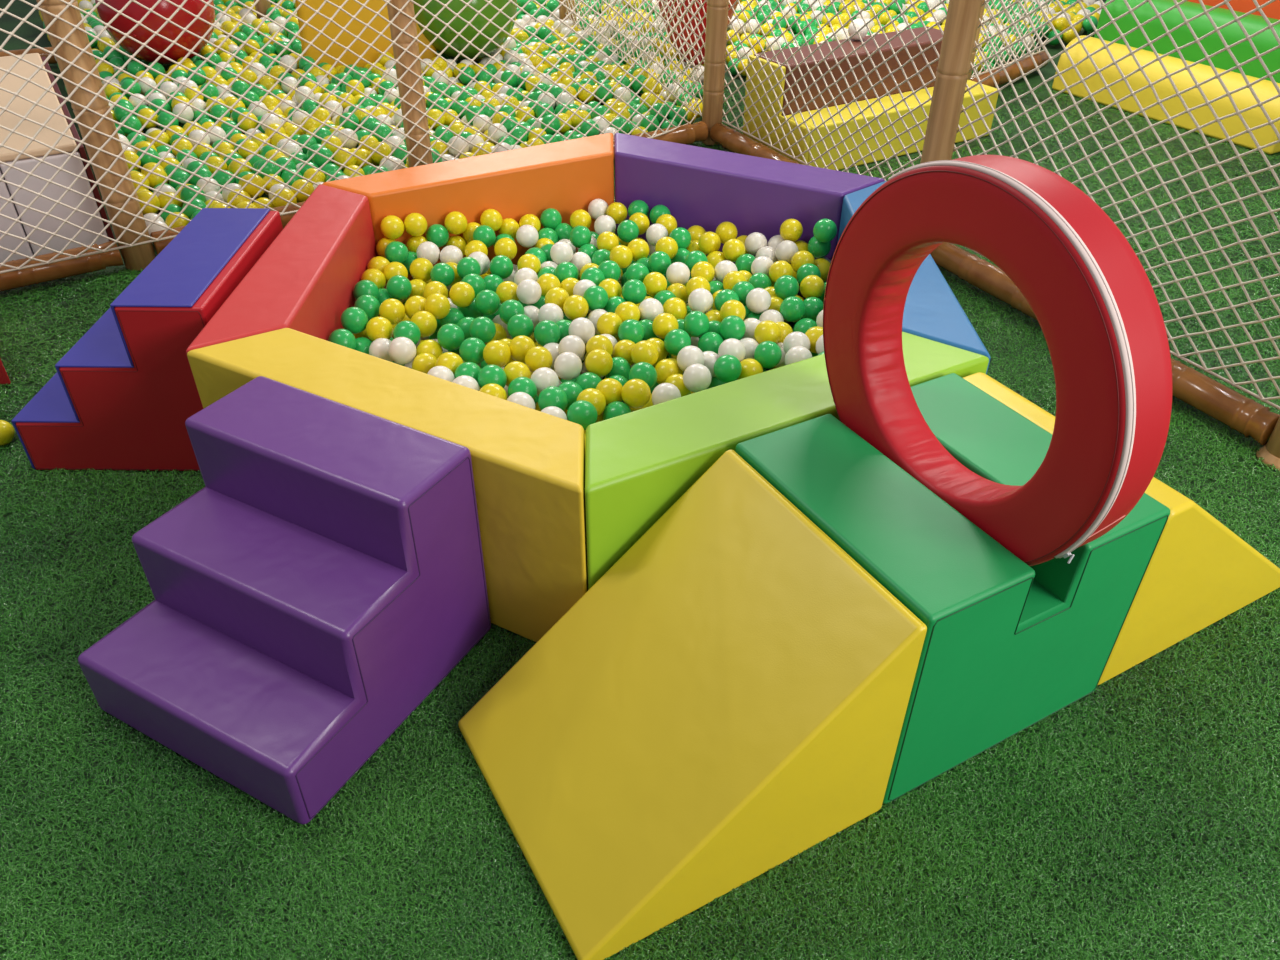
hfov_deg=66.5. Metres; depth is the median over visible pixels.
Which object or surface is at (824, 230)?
ball
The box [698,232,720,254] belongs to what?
ball
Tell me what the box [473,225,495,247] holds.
ball
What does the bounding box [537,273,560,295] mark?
ball
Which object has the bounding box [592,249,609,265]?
ball
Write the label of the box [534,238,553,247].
ball
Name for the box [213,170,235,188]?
ball
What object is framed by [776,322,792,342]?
ball
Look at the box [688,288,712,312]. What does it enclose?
ball
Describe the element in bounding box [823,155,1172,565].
ring
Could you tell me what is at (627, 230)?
ball
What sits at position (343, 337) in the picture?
ball
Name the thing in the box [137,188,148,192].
ball
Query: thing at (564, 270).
ball
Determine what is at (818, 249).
ball
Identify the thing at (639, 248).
ball
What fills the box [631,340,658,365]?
ball
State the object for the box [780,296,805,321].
ball
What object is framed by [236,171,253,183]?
ball
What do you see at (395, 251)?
ball
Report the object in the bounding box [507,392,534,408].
ball
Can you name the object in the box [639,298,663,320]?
ball
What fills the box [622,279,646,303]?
ball
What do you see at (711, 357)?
ball
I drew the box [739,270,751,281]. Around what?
ball
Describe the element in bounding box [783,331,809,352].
ball
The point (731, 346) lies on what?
ball
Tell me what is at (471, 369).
ball
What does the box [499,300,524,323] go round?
ball
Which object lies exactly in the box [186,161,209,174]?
ball
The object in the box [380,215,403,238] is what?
ball
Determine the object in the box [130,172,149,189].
ball
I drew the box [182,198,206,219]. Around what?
ball
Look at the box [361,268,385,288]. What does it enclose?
ball
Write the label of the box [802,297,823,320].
ball
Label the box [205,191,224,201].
ball
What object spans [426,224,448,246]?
ball
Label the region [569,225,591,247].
ball
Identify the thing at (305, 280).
barrier
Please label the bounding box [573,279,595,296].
ball
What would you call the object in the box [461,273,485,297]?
ball
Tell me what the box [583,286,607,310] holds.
ball
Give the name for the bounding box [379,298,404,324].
ball
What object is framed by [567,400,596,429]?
ball
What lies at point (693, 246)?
ball
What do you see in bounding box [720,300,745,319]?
ball
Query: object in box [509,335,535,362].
ball
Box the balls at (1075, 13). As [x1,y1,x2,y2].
[39,0,1104,446]
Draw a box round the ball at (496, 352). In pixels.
[483,340,510,366]
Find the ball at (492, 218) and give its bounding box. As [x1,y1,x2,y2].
[480,209,502,230]
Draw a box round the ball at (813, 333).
[805,326,822,352]
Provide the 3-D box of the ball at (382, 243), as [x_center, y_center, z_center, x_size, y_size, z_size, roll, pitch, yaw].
[-0.842,-0.772,3.263,0.077,0.077,0.077,16,40,20]
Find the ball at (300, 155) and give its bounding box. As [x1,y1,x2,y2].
[289,152,309,164]
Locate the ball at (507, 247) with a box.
[494,238,516,259]
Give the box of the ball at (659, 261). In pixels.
[648,251,670,274]
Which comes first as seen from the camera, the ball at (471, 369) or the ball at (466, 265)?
the ball at (471, 369)
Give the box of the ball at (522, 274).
[514,268,537,284]
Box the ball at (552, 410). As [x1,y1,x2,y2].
[541,406,566,419]
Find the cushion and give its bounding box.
[0,53,76,161]
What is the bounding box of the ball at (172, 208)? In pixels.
[160,204,181,220]
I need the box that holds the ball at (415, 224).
[404,213,426,235]
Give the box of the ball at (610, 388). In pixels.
[596,378,622,406]
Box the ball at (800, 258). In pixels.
[791,250,814,272]
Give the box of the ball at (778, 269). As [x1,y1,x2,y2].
[769,261,792,282]
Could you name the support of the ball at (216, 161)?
in the balls at (1075, 13)
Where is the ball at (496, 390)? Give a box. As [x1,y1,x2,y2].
[479,383,506,399]
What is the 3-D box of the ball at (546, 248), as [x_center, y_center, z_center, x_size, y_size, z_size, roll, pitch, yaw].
[-0.309,-0.769,3.343,0.077,0.077,0.076,17,40,21]
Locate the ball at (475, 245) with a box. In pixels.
[465,240,487,256]
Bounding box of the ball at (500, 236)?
[493,234,514,245]
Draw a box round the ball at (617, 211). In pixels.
[606,202,626,223]
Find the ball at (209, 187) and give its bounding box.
[196,177,219,192]
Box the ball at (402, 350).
[388,337,415,363]
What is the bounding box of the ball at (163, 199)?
[158,192,182,210]
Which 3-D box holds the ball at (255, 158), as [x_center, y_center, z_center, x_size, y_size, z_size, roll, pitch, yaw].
[-1.791,-1.477,4.590,0.102,0.102,0.102,21,41,25]
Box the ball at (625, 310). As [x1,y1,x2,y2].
[615,302,639,321]
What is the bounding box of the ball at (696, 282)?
[686,276,709,295]
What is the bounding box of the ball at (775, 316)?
[759,310,783,322]
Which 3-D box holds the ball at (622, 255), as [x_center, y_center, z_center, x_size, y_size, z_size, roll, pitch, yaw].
[-0.063,-0.742,3.247,0.077,0.077,0.077,19,41,23]
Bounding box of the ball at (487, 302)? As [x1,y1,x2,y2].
[475,290,499,314]
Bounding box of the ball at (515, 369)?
[504,361,530,386]
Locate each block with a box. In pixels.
[0,53,114,255]
[0,168,33,262]
[0,359,10,384]
[736,373,1169,803]
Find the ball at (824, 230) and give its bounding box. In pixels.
[813,219,836,242]
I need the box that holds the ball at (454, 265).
[446,262,461,285]
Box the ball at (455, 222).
[445,211,466,234]
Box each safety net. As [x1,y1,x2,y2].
[0,0,702,273]
[565,0,706,116]
[722,0,947,180]
[953,0,1279,409]
[971,0,1056,78]
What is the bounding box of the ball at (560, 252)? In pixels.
[550,242,572,264]
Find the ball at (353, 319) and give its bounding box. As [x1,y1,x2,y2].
[341,307,367,333]
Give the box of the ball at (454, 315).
[439,308,463,326]
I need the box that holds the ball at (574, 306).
[563,295,588,319]
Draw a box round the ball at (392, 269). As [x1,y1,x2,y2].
[383,262,407,281]
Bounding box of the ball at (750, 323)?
[741,318,760,339]
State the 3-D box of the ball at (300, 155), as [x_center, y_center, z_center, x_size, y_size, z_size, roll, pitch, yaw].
[-1.630,-1.516,4.670,0.102,0.102,0.102,15,39,19]
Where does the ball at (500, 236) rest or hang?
on the balls at (1075, 13)
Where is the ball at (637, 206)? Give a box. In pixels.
[628,200,648,216]
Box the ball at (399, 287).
[386,275,411,299]
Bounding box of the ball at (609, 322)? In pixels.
[597,312,621,336]
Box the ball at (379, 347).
[369,338,392,361]
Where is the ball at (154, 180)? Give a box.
[144,167,167,187]
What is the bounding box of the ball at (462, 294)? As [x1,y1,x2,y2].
[449,282,474,306]
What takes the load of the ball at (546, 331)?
on the balls at (1075, 13)
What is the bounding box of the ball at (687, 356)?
[677,346,704,370]
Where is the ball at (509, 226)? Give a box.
[498,218,519,238]
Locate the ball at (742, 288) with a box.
[732,281,754,305]
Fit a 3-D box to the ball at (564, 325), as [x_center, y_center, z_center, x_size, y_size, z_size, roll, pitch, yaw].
[-0.224,-0.436,2.891,0.077,0.077,0.077,15,39,19]
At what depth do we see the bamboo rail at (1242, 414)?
3.06 m
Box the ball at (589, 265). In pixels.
[580,263,597,278]
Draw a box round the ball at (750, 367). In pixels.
[737,358,762,379]
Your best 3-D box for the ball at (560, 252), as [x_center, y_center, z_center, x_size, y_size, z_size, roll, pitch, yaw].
[-0.262,-0.756,3.260,0.077,0.077,0.077,22,42,26]
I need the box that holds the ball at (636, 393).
[621,379,650,407]
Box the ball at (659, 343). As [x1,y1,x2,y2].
[646,338,667,364]
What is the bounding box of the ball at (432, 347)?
[416,340,442,358]
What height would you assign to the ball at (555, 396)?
0.077 m
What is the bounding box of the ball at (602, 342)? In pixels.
[586,335,612,354]
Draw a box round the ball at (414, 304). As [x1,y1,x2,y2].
[404,296,425,318]
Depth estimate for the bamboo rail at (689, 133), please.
5.03 m
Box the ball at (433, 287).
[423,281,447,298]
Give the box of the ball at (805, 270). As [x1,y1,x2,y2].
[796,263,820,283]
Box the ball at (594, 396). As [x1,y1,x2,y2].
[576,388,605,415]
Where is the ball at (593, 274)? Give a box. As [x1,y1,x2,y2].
[581,267,604,285]
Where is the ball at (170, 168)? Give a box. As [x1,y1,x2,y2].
[165,164,185,184]
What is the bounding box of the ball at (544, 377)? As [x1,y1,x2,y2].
[530,367,558,394]
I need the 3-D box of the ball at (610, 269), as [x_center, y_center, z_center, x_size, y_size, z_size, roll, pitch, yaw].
[-0.100,-0.670,3.153,0.077,0.077,0.077,24,43,29]
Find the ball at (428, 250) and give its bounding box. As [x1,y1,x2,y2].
[416,241,439,264]
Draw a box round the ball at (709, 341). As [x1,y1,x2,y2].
[698,332,722,353]
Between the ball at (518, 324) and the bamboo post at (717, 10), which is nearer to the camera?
the ball at (518, 324)
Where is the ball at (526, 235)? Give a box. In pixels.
[516,225,538,246]
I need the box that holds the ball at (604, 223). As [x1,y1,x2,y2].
[594,215,615,234]
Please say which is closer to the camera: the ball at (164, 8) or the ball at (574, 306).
the ball at (574, 306)
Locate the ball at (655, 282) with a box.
[643,272,666,296]
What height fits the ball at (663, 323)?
0.077 m
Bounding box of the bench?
[743,26,998,169]
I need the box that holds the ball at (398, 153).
[392,145,406,163]
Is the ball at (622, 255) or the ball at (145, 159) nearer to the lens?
the ball at (622, 255)
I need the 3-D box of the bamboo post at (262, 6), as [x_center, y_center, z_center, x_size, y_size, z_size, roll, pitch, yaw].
[-2.731,-4.106,6.585,0.113,2.000,0.113,4,37,4]
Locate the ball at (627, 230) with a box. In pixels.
[617,220,638,242]
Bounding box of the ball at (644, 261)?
[635,258,650,272]
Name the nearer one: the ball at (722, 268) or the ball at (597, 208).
the ball at (722, 268)
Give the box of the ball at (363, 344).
[354,337,371,353]
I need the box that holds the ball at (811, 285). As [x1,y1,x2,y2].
[800,275,824,297]
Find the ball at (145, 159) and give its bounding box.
[136,147,159,166]
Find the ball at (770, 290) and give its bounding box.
[765,287,776,296]
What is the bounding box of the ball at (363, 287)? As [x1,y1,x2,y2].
[353,280,378,299]
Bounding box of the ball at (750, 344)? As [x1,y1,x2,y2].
[740,338,758,359]
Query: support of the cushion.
on the block at (20, 106)
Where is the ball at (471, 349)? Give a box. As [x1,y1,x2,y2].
[459,337,485,363]
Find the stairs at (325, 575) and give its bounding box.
[78,376,490,823]
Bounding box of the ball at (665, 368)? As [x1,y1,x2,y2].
[654,359,680,383]
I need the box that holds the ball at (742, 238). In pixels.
[736,235,751,254]
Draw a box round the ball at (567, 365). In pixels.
[554,352,581,379]
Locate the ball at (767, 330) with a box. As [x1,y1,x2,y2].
[754,320,780,343]
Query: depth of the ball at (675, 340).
2.75 m
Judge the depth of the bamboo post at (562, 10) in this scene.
6.98 m
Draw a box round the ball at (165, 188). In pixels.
[153,184,176,196]
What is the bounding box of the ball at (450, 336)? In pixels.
[437,323,463,349]
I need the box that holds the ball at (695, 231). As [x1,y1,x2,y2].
[688,225,705,240]
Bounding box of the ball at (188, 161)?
[183,159,196,168]
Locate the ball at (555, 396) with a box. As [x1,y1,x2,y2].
[538,386,567,410]
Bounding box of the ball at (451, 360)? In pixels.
[435,352,463,373]
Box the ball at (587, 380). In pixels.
[576,372,601,389]
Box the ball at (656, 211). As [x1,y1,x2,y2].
[650,205,670,223]
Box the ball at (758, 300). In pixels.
[746,288,770,312]
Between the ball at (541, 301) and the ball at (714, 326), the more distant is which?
the ball at (541, 301)
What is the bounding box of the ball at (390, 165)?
[383,157,404,170]
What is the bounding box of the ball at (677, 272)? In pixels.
[666,262,689,284]
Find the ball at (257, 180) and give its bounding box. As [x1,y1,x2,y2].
[241,174,265,197]
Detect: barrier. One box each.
[186,184,379,408]
[187,328,587,641]
[322,133,614,305]
[585,331,988,589]
[614,133,884,322]
[837,181,990,374]
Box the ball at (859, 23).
[848,19,867,39]
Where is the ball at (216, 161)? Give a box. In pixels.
[206,156,227,173]
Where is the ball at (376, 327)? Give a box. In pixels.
[366,317,392,340]
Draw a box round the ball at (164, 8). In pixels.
[95,0,214,64]
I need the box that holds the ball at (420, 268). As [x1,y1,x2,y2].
[410,258,432,281]
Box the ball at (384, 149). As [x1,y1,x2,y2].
[370,142,391,163]
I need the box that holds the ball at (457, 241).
[445,236,466,255]
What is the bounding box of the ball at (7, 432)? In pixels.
[0,420,14,445]
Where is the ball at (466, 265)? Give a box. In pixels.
[457,257,480,278]
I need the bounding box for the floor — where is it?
[0,0,1279,959]
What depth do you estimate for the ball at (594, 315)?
2.93 m
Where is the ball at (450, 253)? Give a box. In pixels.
[440,245,462,263]
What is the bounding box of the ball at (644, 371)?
[629,362,656,387]
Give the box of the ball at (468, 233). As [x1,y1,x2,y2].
[463,222,480,242]
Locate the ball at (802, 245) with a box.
[794,240,808,251]
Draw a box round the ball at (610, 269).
[598,260,620,280]
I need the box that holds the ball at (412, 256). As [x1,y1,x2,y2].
[403,251,416,274]
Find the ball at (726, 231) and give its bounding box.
[716,222,736,243]
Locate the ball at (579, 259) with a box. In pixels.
[570,252,591,274]
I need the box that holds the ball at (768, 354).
[754,341,781,367]
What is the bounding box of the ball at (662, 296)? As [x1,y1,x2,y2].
[654,290,675,305]
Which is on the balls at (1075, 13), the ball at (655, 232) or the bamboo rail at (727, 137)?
the ball at (655, 232)
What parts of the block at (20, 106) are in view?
panel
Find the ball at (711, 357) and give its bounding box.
[703,351,718,377]
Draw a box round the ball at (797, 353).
[785,346,811,364]
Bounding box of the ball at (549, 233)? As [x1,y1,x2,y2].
[538,228,557,243]
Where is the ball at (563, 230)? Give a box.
[554,223,572,240]
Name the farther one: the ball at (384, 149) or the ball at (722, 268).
the ball at (384, 149)
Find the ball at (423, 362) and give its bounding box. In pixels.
[412,353,436,373]
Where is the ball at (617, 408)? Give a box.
[603,401,630,419]
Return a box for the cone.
[657,0,737,65]
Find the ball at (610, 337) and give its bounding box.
[601,334,616,357]
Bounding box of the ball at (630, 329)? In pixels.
[618,319,643,343]
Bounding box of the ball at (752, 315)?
[746,312,761,319]
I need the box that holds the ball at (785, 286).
[774,275,798,299]
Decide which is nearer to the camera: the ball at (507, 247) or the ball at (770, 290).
the ball at (770, 290)
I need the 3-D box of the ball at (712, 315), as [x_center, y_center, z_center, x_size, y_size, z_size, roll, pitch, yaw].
[0.226,-0.480,2.976,0.077,0.077,0.077,16,40,20]
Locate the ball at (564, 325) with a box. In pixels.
[556,320,570,343]
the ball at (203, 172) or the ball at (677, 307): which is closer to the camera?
the ball at (677, 307)
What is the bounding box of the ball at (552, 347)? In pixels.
[543,343,559,369]
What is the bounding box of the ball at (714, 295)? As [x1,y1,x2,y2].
[711,290,721,309]
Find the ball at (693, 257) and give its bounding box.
[685,251,707,272]
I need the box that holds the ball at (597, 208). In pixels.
[588,199,607,219]
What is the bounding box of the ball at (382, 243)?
[376,237,395,257]
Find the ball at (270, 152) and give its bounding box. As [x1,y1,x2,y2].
[265,149,284,159]
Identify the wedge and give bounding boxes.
[458,450,926,959]
[963,372,1279,684]
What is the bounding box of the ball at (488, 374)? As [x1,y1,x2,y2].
[478,365,506,387]
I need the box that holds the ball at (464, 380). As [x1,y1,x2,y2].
[453,375,479,390]
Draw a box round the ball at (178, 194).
[177,184,191,203]
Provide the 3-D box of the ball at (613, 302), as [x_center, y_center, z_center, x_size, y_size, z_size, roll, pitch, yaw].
[-0.073,-0.529,3.018,0.077,0.077,0.077,8,38,11]
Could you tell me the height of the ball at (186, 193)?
0.102 m
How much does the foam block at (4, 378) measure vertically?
0.259 m
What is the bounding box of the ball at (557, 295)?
[545,287,568,310]
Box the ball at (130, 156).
[124,150,140,170]
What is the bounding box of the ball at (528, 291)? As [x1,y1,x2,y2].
[516,279,541,304]
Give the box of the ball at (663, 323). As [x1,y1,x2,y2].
[652,313,678,338]
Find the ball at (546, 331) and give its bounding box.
[534,320,560,345]
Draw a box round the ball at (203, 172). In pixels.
[190,167,213,184]
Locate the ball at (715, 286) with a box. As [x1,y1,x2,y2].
[709,281,723,294]
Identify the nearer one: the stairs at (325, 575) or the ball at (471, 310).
the stairs at (325, 575)
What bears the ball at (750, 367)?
on the balls at (1075, 13)
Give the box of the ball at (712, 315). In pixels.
[705,310,721,321]
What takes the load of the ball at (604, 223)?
on the balls at (1075, 13)
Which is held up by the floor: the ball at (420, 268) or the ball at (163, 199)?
the ball at (163, 199)
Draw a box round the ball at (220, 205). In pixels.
[212,203,230,207]
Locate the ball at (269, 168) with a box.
[257,160,280,178]
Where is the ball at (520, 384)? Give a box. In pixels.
[508,377,536,399]
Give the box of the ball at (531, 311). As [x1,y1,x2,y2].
[524,306,538,330]
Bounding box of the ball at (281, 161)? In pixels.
[275,157,296,176]
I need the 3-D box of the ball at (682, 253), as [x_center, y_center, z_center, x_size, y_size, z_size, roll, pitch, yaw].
[0.141,-0.754,3.341,0.077,0.077,0.077,14,39,17]
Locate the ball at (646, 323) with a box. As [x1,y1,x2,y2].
[639,319,657,340]
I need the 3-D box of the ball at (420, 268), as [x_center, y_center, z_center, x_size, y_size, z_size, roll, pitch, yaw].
[-0.705,-0.679,3.158,0.077,0.077,0.077,17,40,21]
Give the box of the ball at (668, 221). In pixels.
[656,214,676,235]
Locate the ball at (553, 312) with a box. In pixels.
[538,303,562,322]
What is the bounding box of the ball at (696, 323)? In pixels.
[683,311,709,336]
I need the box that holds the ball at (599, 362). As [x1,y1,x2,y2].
[585,349,612,376]
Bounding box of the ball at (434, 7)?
[413,0,516,59]
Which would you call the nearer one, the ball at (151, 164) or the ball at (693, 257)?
the ball at (693, 257)
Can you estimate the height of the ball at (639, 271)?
0.077 m
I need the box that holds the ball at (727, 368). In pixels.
[714,355,741,382]
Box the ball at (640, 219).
[629,213,649,234]
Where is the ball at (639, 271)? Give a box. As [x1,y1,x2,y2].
[625,263,648,281]
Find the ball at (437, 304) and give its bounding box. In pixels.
[424,293,449,318]
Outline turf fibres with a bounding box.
[0,81,1279,959]
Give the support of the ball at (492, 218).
in the balls at (1075, 13)
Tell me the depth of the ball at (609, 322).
2.84 m
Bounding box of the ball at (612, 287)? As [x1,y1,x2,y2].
[599,278,621,298]
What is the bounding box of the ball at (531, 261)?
[517,254,540,274]
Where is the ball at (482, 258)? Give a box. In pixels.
[468,251,489,274]
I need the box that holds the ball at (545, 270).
[537,266,554,277]
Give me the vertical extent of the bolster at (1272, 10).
0.800 m
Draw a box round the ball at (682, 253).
[671,248,689,263]
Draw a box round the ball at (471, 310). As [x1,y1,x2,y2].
[458,298,481,317]
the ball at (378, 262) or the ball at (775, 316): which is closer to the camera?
the ball at (775, 316)
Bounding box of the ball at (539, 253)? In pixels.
[525,247,546,263]
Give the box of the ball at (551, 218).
[540,208,561,229]
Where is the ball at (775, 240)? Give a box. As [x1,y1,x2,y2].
[767,235,784,249]
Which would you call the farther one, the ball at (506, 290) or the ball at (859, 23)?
the ball at (859, 23)
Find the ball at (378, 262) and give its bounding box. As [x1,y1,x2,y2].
[367,256,389,272]
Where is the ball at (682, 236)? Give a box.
[669,227,690,248]
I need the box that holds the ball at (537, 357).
[525,346,552,372]
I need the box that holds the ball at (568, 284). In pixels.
[560,278,578,295]
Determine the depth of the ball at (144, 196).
4.11 m
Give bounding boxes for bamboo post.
[36,0,155,270]
[254,0,270,18]
[386,0,432,167]
[559,0,575,23]
[701,0,728,145]
[920,0,982,163]
[967,0,984,79]
[1256,417,1279,470]
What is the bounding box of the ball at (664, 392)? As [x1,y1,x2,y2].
[652,383,680,404]
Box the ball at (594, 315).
[587,309,606,334]
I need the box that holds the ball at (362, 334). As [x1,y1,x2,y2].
[342,328,367,338]
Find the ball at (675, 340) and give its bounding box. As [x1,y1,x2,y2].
[664,329,690,355]
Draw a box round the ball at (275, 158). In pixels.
[272,155,287,160]
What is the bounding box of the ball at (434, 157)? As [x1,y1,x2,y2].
[431,148,441,162]
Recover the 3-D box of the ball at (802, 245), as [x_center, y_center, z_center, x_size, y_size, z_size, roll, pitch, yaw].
[0.540,-0.774,3.314,0.077,0.077,0.077,12,39,16]
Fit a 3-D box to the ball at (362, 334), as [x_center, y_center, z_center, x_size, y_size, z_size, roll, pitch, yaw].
[-0.845,-0.444,2.904,0.077,0.077,0.077,17,40,21]
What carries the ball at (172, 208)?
on the floor
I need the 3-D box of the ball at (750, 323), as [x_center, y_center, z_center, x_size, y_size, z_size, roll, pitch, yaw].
[0.333,-0.446,2.922,0.077,0.077,0.077,-6,37,-9]
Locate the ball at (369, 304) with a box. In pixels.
[354,295,379,319]
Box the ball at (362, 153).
[355,149,373,167]
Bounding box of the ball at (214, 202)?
[205,199,220,207]
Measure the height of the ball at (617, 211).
0.077 m
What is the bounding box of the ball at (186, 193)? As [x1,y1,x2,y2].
[180,185,205,203]
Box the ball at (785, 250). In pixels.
[775,240,797,262]
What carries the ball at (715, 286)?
on the balls at (1075, 13)
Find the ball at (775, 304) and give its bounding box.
[766,297,782,311]
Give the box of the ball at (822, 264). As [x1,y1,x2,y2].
[815,258,830,281]
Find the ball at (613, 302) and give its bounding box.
[604,296,625,312]
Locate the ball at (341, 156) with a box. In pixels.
[334,148,355,169]
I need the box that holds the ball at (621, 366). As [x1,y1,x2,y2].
[605,357,630,379]
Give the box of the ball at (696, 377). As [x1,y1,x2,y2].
[683,364,710,391]
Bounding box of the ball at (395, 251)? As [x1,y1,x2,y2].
[385,241,408,263]
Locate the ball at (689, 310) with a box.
[684,305,704,318]
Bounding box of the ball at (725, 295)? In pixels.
[714,289,738,310]
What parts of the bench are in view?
panel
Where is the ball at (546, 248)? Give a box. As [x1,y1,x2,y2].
[540,244,552,261]
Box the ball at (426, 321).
[411,311,436,336]
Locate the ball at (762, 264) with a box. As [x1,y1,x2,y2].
[751,256,772,277]
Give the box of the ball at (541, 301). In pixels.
[529,295,544,308]
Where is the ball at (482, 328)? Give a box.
[469,316,495,342]
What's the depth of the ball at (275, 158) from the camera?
4.56 m
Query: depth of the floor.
2.05 m
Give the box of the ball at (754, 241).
[745,232,766,254]
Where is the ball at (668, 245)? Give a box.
[655,237,677,258]
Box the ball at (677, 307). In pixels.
[663,297,686,318]
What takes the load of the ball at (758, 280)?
on the balls at (1075, 13)
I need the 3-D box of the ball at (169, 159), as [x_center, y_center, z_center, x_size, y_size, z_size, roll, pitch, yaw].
[-2.249,-1.493,4.683,0.102,0.102,0.102,18,40,22]
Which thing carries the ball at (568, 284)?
on the balls at (1075, 13)
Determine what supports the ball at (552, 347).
on the balls at (1075, 13)
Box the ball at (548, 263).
[540,261,557,269]
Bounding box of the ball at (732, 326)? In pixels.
[719,315,745,339]
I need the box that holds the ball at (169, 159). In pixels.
[159,157,181,168]
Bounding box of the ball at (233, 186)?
[222,183,240,202]
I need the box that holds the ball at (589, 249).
[578,244,597,261]
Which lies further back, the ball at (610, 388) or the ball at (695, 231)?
the ball at (695, 231)
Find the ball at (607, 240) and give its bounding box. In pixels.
[597,231,618,251]
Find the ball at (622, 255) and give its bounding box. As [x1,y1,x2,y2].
[610,245,632,268]
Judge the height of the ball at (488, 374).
0.077 m
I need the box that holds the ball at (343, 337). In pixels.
[328,329,355,348]
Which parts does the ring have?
zipper pull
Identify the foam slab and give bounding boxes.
[295,0,436,67]
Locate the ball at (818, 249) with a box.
[808,236,830,257]
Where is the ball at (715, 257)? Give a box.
[707,251,726,268]
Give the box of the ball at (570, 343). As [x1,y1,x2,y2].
[558,335,585,358]
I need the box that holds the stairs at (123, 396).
[11,208,282,470]
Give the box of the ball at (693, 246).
[686,240,705,254]
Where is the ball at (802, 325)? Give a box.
[793,318,816,333]
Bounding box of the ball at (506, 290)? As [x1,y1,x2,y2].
[496,281,518,303]
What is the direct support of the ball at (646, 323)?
on the balls at (1075, 13)
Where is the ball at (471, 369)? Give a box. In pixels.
[454,362,480,382]
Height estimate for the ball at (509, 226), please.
0.077 m
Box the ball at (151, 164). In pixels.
[141,162,163,173]
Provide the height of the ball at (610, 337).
0.077 m
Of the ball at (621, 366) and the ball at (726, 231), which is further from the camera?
the ball at (726, 231)
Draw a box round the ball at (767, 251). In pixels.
[755,246,777,262]
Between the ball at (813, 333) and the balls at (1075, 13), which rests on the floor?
the balls at (1075, 13)
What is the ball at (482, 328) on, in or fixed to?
on the balls at (1075, 13)
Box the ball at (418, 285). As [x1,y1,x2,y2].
[408,279,426,298]
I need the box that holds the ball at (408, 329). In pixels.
[393,321,420,344]
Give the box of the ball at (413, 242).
[406,236,426,252]
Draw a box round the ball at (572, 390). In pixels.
[558,381,582,409]
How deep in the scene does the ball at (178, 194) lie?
4.28 m
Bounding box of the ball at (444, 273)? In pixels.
[430,263,454,286]
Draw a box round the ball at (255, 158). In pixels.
[248,154,266,165]
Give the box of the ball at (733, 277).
[723,271,746,289]
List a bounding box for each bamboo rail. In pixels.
[0,47,56,63]
[0,241,123,291]
[150,201,304,254]
[614,121,708,159]
[710,123,798,163]
[930,243,1279,444]
[970,51,1048,87]
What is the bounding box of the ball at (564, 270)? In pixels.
[555,262,577,283]
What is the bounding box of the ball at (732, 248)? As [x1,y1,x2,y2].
[722,239,744,261]
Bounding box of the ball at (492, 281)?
[483,274,503,292]
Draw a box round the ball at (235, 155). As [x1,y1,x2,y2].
[223,153,242,166]
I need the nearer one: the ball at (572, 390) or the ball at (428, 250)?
the ball at (572, 390)
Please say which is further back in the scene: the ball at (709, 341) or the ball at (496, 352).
the ball at (709, 341)
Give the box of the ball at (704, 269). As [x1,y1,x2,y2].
[691,261,714,281]
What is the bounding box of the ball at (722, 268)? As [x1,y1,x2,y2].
[714,260,737,282]
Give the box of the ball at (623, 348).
[612,340,634,365]
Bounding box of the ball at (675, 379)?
[665,374,690,396]
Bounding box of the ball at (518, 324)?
[507,314,533,337]
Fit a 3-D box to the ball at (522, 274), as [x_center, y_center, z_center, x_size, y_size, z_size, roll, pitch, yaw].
[-0.361,-0.635,3.102,0.077,0.077,0.077,15,39,19]
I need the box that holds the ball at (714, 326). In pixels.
[707,320,724,340]
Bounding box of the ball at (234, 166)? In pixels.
[229,158,251,175]
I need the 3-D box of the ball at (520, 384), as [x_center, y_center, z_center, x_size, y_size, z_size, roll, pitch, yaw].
[-0.308,-0.233,2.564,0.077,0.077,0.077,-8,38,-11]
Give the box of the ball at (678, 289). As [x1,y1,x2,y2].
[666,283,688,303]
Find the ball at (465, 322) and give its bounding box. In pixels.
[457,317,474,339]
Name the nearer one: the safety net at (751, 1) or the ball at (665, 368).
the ball at (665, 368)
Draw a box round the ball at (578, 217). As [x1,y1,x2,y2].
[570,209,590,227]
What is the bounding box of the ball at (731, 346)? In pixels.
[718,338,745,361]
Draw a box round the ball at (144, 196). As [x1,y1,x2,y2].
[137,191,159,214]
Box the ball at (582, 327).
[569,317,594,343]
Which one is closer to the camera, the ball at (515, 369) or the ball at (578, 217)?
the ball at (515, 369)
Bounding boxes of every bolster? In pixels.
[1052,35,1279,153]
[1094,0,1279,82]
[1188,0,1279,19]
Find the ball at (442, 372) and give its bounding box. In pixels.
[427,366,454,381]
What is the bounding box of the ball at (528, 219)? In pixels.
[519,214,540,231]
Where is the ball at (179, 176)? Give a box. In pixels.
[169,171,190,188]
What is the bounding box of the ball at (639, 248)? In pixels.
[627,239,648,261]
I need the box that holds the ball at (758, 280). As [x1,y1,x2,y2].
[748,273,771,288]
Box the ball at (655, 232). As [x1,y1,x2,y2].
[646,224,667,245]
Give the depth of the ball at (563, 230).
3.48 m
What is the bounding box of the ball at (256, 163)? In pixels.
[252,160,261,174]
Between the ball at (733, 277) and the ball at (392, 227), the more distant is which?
the ball at (392, 227)
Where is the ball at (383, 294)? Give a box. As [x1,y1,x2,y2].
[377,288,392,304]
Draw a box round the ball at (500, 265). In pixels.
[490,255,512,278]
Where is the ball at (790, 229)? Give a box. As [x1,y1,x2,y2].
[780,219,802,241]
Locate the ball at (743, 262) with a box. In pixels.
[735,254,755,274]

